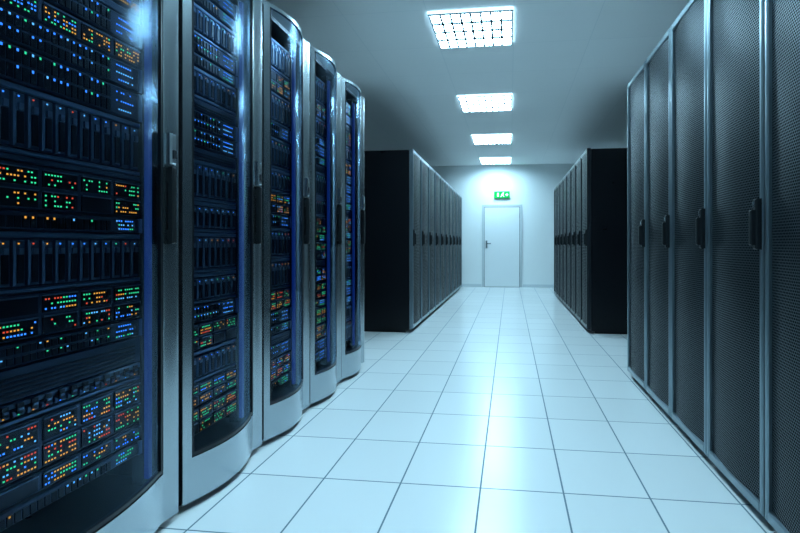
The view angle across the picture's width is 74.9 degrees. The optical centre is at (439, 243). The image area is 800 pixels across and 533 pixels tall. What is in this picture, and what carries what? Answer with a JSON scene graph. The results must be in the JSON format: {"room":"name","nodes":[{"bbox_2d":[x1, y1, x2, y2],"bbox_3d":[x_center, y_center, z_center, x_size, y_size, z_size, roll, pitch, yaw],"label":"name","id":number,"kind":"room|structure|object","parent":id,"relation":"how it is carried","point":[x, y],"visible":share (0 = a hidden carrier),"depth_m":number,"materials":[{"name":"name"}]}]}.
{"room":"server room","nodes":[
{"label":"server room","id":0,"kind":"room"},
{"bbox_2d":[155,287,777,532],"bbox_3d":[0.539,1.050,4.756,6.600,0.100,14.770,0,0,8],"label":"floor","id":1,"kind":"structure","parent":0,"point":[499,411],"depth_m":2.49,"materials":[{"name":"tile"}]},
{"bbox_2d":[0,0,177,532],"bbox_3d":[-1.478,-0.100,1.557,1.055,2.200,0.782,0,0,8],"label":"rack","id":2,"kind":"object","parent":1,"relation":"on","point":[89,88],"visible":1,"depth_m":1.58,"materials":[{"name":"silver metal"}]},
{"bbox_2d":[178,0,261,506],"bbox_3d":[-1.383,-0.100,2.266,1.055,2.200,0.632,0,0,8],"label":"rack","id":3,"kind":"object","parent":1,"relation":"on","point":[220,41],"visible":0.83,"depth_m":2.26,"materials":[{"name":"silver metal"}]},
{"bbox_2d":[262,0,309,440],"bbox_3d":[-1.300,-0.100,2.880,1.055,2.200,0.592,0,0,8],"label":"rack","id":4,"kind":"object","parent":1,"relation":"on","point":[285,59],"visible":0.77,"depth_m":2.93,"materials":[{"name":"silver metal"}]},
{"bbox_2d":[309,46,341,403],"bbox_3d":[-1.220,-0.100,3.471,1.055,2.200,0.584,0,0,8],"label":"rack","id":5,"kind":"object","parent":1,"relation":"on","point":[325,196],"visible":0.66,"depth_m":3.54,"materials":[{"name":"silver metal"}]},
{"bbox_2d":[341,77,364,378],"bbox_3d":[-1.142,-0.100,4.055,1.055,2.200,0.579,0,0,8],"label":"rack","id":6,"kind":"object","parent":1,"relation":"on","point":[352,107],"visible":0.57,"depth_m":4.20,"materials":[{"name":"silver metal"}]},
{"bbox_2d":[364,149,421,331],"bbox_3d":[-0.742,-0.035,6.204,1.034,2.070,0.594,0,0,8],"label":"tall cabinet","id":7,"kind":"object","parent":1,"relation":"on","point":[392,178],"visible":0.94,"depth_m":5.89,"materials":[{"name":"black metal"}]},
{"bbox_2d":[422,159,428,319],"bbox_3d":[-0.662,-0.035,6.799,1.034,2.070,0.594,0,0,8],"label":"tall cabinet","id":8,"kind":"object","parent":1,"relation":"on","point":[425,166],"visible":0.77,"depth_m":6.72,"materials":[{"name":"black metal"}]},
{"bbox_2d":[429,165,435,313],"bbox_3d":[-0.582,-0.035,7.394,1.034,2.070,0.594,0,0,8],"label":"tall cabinet","id":9,"kind":"object","parent":1,"relation":"on","point":[432,173],"visible":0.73,"depth_m":7.33,"materials":[{"name":"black metal"}]},
{"bbox_2d":[436,172,440,307],"bbox_3d":[-0.502,-0.035,7.988,1.034,2.070,0.594,0,0,8],"label":"tall cabinet","id":10,"kind":"object","parent":1,"relation":"on","point":[438,177],"visible":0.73,"depth_m":7.94,"materials":[{"name":"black metal"}]},
{"bbox_2d":[441,177,445,303],"bbox_3d":[-0.422,-0.035,8.583,1.034,2.070,0.594,0,0,8],"label":"tall cabinet","id":11,"kind":"object","parent":1,"relation":"on","point":[443,182],"visible":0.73,"depth_m":8.54,"materials":[{"name":"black metal"}]},
{"bbox_2d":[446,182,449,298],"bbox_3d":[-0.342,-0.035,9.178,1.034,2.070,0.594,0,0,8],"label":"tall cabinet","id":12,"kind":"object","parent":1,"relation":"on","point":[447,184],"visible":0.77,"depth_m":9.09,"materials":[{"name":"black metal"}]},
{"bbox_2d":[450,186,452,295],"bbox_3d":[-0.262,-0.035,9.772,1.034,2.070,0.594,0,0,8],"label":"tall cabinet","id":13,"kind":"object","parent":1,"relation":"on","point":[451,188],"visible":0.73,"depth_m":9.71,"materials":[{"name":"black metal"}]},
{"bbox_2d":[453,189,455,292],"bbox_3d":[-0.182,-0.035,10.367,1.034,2.070,0.594,0,0,8],"label":"tall cabinet","id":14,"kind":"object","parent":1,"relation":"on","point":[454,191],"visible":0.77,"depth_m":10.24,"materials":[{"name":"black metal"}]},
{"bbox_2d":[456,192,458,290],"bbox_3d":[-0.102,-0.035,10.961,1.034,2.070,0.594,0,0,8],"label":"tall cabinet","id":15,"kind":"object","parent":1,"relation":"on","point":[457,194],"visible":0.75,"depth_m":10.83,"materials":[{"name":"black metal"}]},
{"bbox_2d":[459,195,461,287],"bbox_3d":[-0.021,-0.035,11.556,1.034,2.070,0.594,0,0,8],"label":"tall cabinet","id":16,"kind":"object","parent":1,"relation":"on","point":[460,197],"visible":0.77,"depth_m":11.47,"materials":[{"name":"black metal"}]},
{"bbox_2d":[554,188,555,293],"bbox_3d":[2.666,-0.035,9.814,1.034,2.070,0.544,0,0,8],"label":"tall cabinet","id":17,"kind":"object","parent":1,"relation":"on","point":[555,188],"visible":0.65,"depth_m":9.83,"materials":[{"name":"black metal"}]},
{"bbox_2d":[556,184,558,297],"bbox_3d":[2.593,-0.035,9.269,1.034,2.070,0.544,0,0,8],"label":"tall cabinet","id":18,"kind":"object","parent":1,"relation":"on","point":[557,186],"visible":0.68,"depth_m":9.47,"materials":[{"name":"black metal"}]},
{"bbox_2d":[559,180,561,300],"bbox_3d":[2.519,-0.035,8.724,1.034,2.070,0.544,0,0,8],"label":"tall cabinet","id":19,"kind":"object","parent":1,"relation":"on","point":[560,183],"visible":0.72,"depth_m":8.88,"materials":[{"name":"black metal"}]},
{"bbox_2d":[562,175,565,304],"bbox_3d":[2.446,-0.035,8.179,1.034,2.070,0.544,0,0,8],"label":"tall cabinet","id":20,"kind":"object","parent":1,"relation":"on","point":[564,178],"visible":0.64,"depth_m":8.21,"materials":[{"name":"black metal"}]},
{"bbox_2d":[566,170,569,309],"bbox_3d":[2.373,-0.035,7.634,1.034,2.070,0.544,0,0,8],"label":"tall cabinet","id":21,"kind":"object","parent":1,"relation":"on","point":[568,173],"visible":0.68,"depth_m":7.65,"materials":[{"name":"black metal"}]},
{"bbox_2d":[570,164,574,314],"bbox_3d":[2.299,-0.035,7.089,1.034,2.070,0.544,0,0,8],"label":"tall cabinet","id":22,"kind":"object","parent":1,"relation":"on","point":[572,170],"visible":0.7,"depth_m":7.15,"materials":[{"name":"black metal"}]},
{"bbox_2d":[575,157,580,321],"bbox_3d":[2.226,-0.035,6.543,1.034,2.070,0.544,0,0,8],"label":"tall cabinet","id":23,"kind":"object","parent":1,"relation":"on","point":[578,163],"visible":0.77,"depth_m":6.54,"materials":[{"name":"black metal"}]},
{"bbox_2d":[581,148,626,333],"bbox_3d":[2.152,-0.035,5.998,1.034,2.070,0.544,0,0,8],"label":"tall cabinet","id":24,"kind":"object","parent":1,"relation":"on","point":[604,170],"visible":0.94,"depth_m":5.77,"materials":[{"name":"black metal"}]},
{"bbox_2d":[627,61,645,389],"bbox_3d":[1.851,-0.100,3.589,1.034,2.200,0.525,0,0,8],"label":"tall cabinet","id":25,"kind":"object","parent":1,"relation":"on","point":[636,88],"visible":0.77,"depth_m":3.60,"materials":[{"name":"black metal"}]},
{"bbox_2d":[646,27,670,416],"bbox_3d":[1.780,-0.100,3.062,1.034,2.200,0.525,0,0,8],"label":"tall cabinet","id":26,"kind":"object","parent":1,"relation":"on","point":[658,63],"visible":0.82,"depth_m":3.09,"materials":[{"name":"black metal"}]},
{"bbox_2d":[671,0,706,455],"bbox_3d":[1.710,-0.100,2.536,1.034,2.200,0.525,0,0,8],"label":"tall cabinet","id":27,"kind":"object","parent":1,"relation":"on","point":[689,29],"visible":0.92,"depth_m":2.56,"materials":[{"name":"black metal"}]},
{"bbox_2d":[707,0,764,516],"bbox_3d":[1.639,-0.100,2.010,1.034,2.200,0.525,0,0,8],"label":"tall cabinet","id":28,"kind":"object","parent":1,"relation":"on","point":[735,28],"visible":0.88,"depth_m":2.02,"materials":[{"name":"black metal"}]},
{"bbox_2d":[765,0,799,532],"bbox_3d":[1.568,-0.100,1.484,1.034,2.200,0.525,0,0,8],"label":"tall cabinet","id":29,"kind":"object","parent":1,"relation":"on","point":[782,17],"visible":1,"depth_m":1.69,"materials":[{"name":"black metal"}]},
{"bbox_2d":[265,0,689,165],"bbox_3d":[0.539,-1.887,4.756,6.600,0.100,14.770,0,0,8],"label":"ceiling","id":30,"kind":"structure","parent":0,"point":[568,68],"depth_m":5.44,"materials":[{"name":"white paint"}]},
{"bbox_2d":[428,7,512,48],"bbox_3d":[0.282,-1.822,4.422,0.670,0.029,0.710,0,0,8],"label":"ceiling light","id":31,"kind":"object","parent":30,"relation":"attached to","point":[486,27],"depth_m":4.36,"materials":[{"name":"white plastic"}]},
{"bbox_2d":[457,94,511,111],"bbox_3d":[0.595,-1.822,6.741,0.670,0.029,0.710,0,0,8],"label":"ceiling light","id":32,"kind":"object","parent":30,"relation":"attached to","point":[488,102],"depth_m":6.70,"materials":[{"name":"white plastic"}]},
{"bbox_2d":[471,134,511,144],"bbox_3d":[0.907,-1.822,9.060,0.670,0.029,0.710,0,0,8],"label":"ceiling light","id":33,"kind":"object","parent":30,"relation":"attached to","point":[489,138],"depth_m":9.00,"materials":[{"name":"white plastic"}]},
{"bbox_2d":[479,157,510,163],"bbox_3d":[1.220,-1.822,11.389,0.670,0.029,0.710,0,0,8],"label":"ceiling light","id":34,"kind":"object","parent":30,"relation":"attached to","point":[497,160],"depth_m":11.35,"materials":[{"name":"white plastic"}]},
{"bbox_2d":[431,164,573,286],"bbox_3d":[1.531,-0.418,12.124,6.800,2.837,0.100,0,0,8],"label":"wall","id":35,"kind":"structure","parent":0,"point":[531,186],"depth_m":12.03,"materials":[{"name":"white paint"}]},
{"bbox_2d":[461,284,480,286],"bbox_3d":[-0.389,0.965,12.326,2.740,0.070,0.012,0,0,8],"label":"baseboard","id":36,"kind":"structure","parent":35,"relation":"attached to","point":[463,285],"depth_m":12.17,"materials":[{"name":"white"}]},
{"bbox_2d":[482,205,521,286],"bbox_3d":[1.434,0.045,12.050,0.923,1.910,0.068,0,0,8],"label":"door","id":37,"kind":"structure","parent":35,"relation":"in","point":[501,224],"depth_m":12.06,"materials":[{"name":"white painted metal"}]},
{"bbox_2d":[494,191,509,197],"bbox_3d":[1.436,-1.140,12.059,0.360,0.160,0.056,0,0,8],"label":"exit sign","id":38,"kind":"object","parent":35,"relation":"attached to","point":[497,194],"visible":1,"depth_m":12.03,"materials":[{"name":"green plastic"}]},
{"bbox_2d":[523,284,553,287],"bbox_3d":[3.352,0.965,11.822,2.910,0.070,0.012,0,0,8],"label":"baseboard","id":39,"kind":"structure","parent":35,"relation":"attached to","point":[524,285],"depth_m":11.96,"materials":[{"name":"white"}]}
]}

